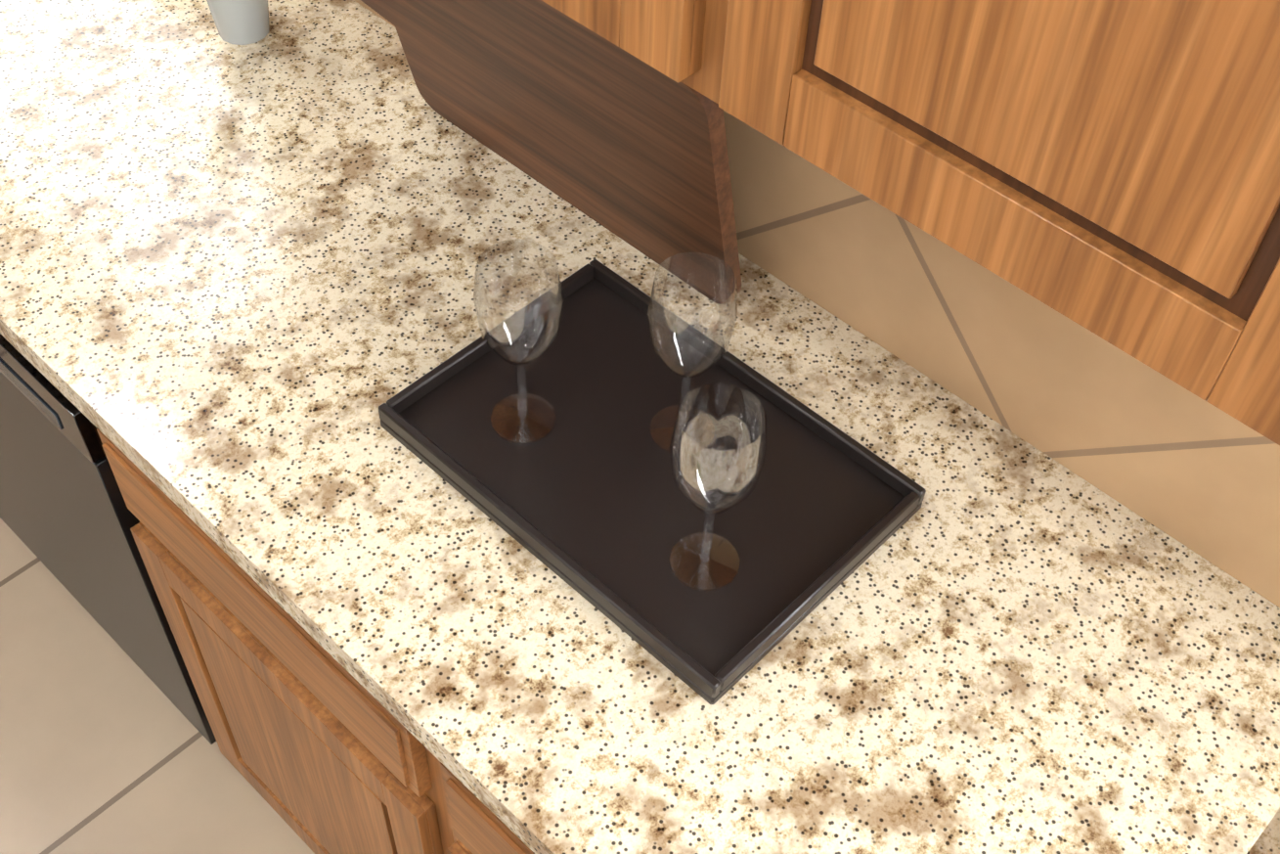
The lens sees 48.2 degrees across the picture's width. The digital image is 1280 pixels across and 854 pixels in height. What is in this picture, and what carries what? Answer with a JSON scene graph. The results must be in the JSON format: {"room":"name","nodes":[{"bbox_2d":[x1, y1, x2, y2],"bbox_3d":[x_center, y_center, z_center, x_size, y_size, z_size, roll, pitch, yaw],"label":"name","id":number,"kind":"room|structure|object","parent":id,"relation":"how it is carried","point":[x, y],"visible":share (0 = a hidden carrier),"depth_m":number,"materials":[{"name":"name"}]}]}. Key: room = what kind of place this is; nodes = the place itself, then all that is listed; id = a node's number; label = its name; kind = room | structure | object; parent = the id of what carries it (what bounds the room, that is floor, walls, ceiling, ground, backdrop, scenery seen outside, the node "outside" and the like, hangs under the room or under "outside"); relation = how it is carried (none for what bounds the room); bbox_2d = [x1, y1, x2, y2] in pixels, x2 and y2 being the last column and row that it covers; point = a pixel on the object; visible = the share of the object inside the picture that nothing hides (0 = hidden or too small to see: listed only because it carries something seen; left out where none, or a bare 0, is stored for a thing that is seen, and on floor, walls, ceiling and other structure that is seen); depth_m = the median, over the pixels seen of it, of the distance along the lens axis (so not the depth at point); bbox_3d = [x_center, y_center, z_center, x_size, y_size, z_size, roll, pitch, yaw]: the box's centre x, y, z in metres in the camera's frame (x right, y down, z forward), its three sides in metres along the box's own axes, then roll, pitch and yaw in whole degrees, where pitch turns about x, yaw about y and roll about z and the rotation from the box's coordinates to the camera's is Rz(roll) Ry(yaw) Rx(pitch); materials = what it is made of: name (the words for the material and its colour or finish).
{"room":"kitchen","nodes":[
{"label":"kitchen","id":0,"kind":"room"},
{"bbox_2d":[0,517,314,853],"bbox_3d":[0.006,1.840,1.108,9.800,0.060,3.410,37,58,25],"label":"floor","id":1,"kind":"structure","parent":0,"point":[107,746],"depth_m":2.16,"materials":[{"name":"beige tile"}]},
{"bbox_2d":[0,333,216,744],"bbox_3d":[-0.616,-0.064,2.090,0.600,0.843,0.601,37,58,25],"label":"dishwasher","id":2,"kind":"object","parent":1,"relation":"on","point":[69,518],"visible":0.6,"depth_m":1.83,"materials":[{"name":"grey metal"}]},
{"bbox_2d":[51,383,414,853],"bbox_3d":[-0.188,0.230,1.842,0.540,0.875,0.632,37,58,25],"label":"base cabinet","id":3,"kind":"object","parent":1,"relation":"on","point":[309,737],"depth_m":1.55,"materials":[{"name":"brown wood"}]},
{"bbox_2d":[0,0,1279,853],"bbox_3d":[-1.048,-0.724,2.008,4.113,0.039,0.634,37,58,25],"label":"countertop","id":4,"kind":"structure","parent":3,"relation":"on","point":[226,256],"depth_m":1.35,"materials":[{"name":"beige stone"}]},
{"bbox_2d":[206,0,269,44],"bbox_3d":[-0.506,-0.582,1.720,0.194,0.255,0.172,37,58,25],"label":"potted plant","id":5,"kind":"object","parent":4,"relation":"on","point":[241,22],"visible":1,"depth_m":1.78,"materials":[{"name":"grey ceramic"}]},
{"bbox_2d":[360,0,741,304],"bbox_3d":[-0.128,-0.370,1.512,0.585,0.326,0.094,37,58,25],"label":"cutting board","id":6,"kind":"object","parent":4,"relation":"on","point":[626,147],"visible":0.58,"depth_m":1.47,"materials":[{"name":"brown wood"}]},
{"bbox_2d":[378,259,926,704],"bbox_3d":[0.007,0.029,1.375,0.440,0.030,0.300,37,58,25],"label":"serving tray","id":7,"kind":"object","parent":4,"relation":"on","point":[590,502],"visible":0.94,"depth_m":1.36,"materials":[{"name":"black"}]},
{"bbox_2d":[473,239,563,443],"bbox_3d":[-0.111,-0.074,1.327,0.080,0.205,0.080,37,58,25],"label":"wine glass","id":8,"kind":"object","parent":7,"relation":"on","point":[533,358],"visible":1,"depth_m":1.30,"materials":[{"name":"clear glass"}]},
{"bbox_2d":[647,251,737,455],"bbox_3d":[0.045,-0.062,1.324,0.080,0.205,0.080,37,58,25],"label":"wine glass","id":9,"kind":"object","parent":7,"relation":"on","point":[724,350],"visible":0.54,"depth_m":1.29,"materials":[{"name":"clear glass"}]},
{"bbox_2d":[669,382,766,591],"bbox_3d":[0.062,0.057,1.224,0.080,0.205,0.080,37,58,25],"label":"wine glass","id":10,"kind":"object","parent":7,"relation":"on","point":[715,510],"visible":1,"depth_m":1.19,"materials":[{"name":"clear glass"}]},
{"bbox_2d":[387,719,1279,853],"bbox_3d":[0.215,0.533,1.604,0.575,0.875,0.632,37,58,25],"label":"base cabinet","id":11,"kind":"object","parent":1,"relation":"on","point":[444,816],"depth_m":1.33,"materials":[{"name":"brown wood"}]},
{"bbox_2d":[1271,837,1279,853],"bbox_3d":[1.295,1.119,0.709,2.383,0.035,0.634,37,58,25],"label":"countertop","id":12,"kind":"structure","parent":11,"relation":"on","point":[1277,847],"depth_m":1.28,"materials":[{"name":"beige stone"}]},
{"bbox_3d":[-3.420,-1.597,1.879,0.150,2.950,3.400,37,58,25],"label":"wall","id":13,"kind":"structure","parent":0,"visible":0},
{"bbox_2d":[541,0,588,28],"bbox_3d":[0.007,-0.725,0.799,0.605,0.930,0.341,37,58,25],"label":"upper cabinet","id":14,"kind":"object","parent":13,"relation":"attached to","point":[577,10],"depth_m":1.00,"materials":[{"name":"brown wood"}]},
{"bbox_2d":[588,0,1279,444],"bbox_3d":[0.310,-0.496,0.621,0.530,0.930,0.341,37,58,25],"label":"upper cabinet","id":15,"kind":"object","parent":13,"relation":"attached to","point":[1107,170],"depth_m":0.78,"materials":[{"name":"brown wood"}]},
{"bbox_3d":[1.060,0.062,0.681,9.450,2.950,0.150,37,58,25],"label":"wall","id":16,"kind":"structure","parent":0,"visible":0},
{"bbox_2d":[353,0,1279,607],"bbox_3d":[0.037,-0.398,1.467,6.500,0.670,0.008,37,58,25],"label":"backsplash","id":17,"kind":"structure","parent":16,"relation":"attached to","point":[1193,471],"depth_m":1.34,"materials":[{"name":"beige tile"}]}
]}

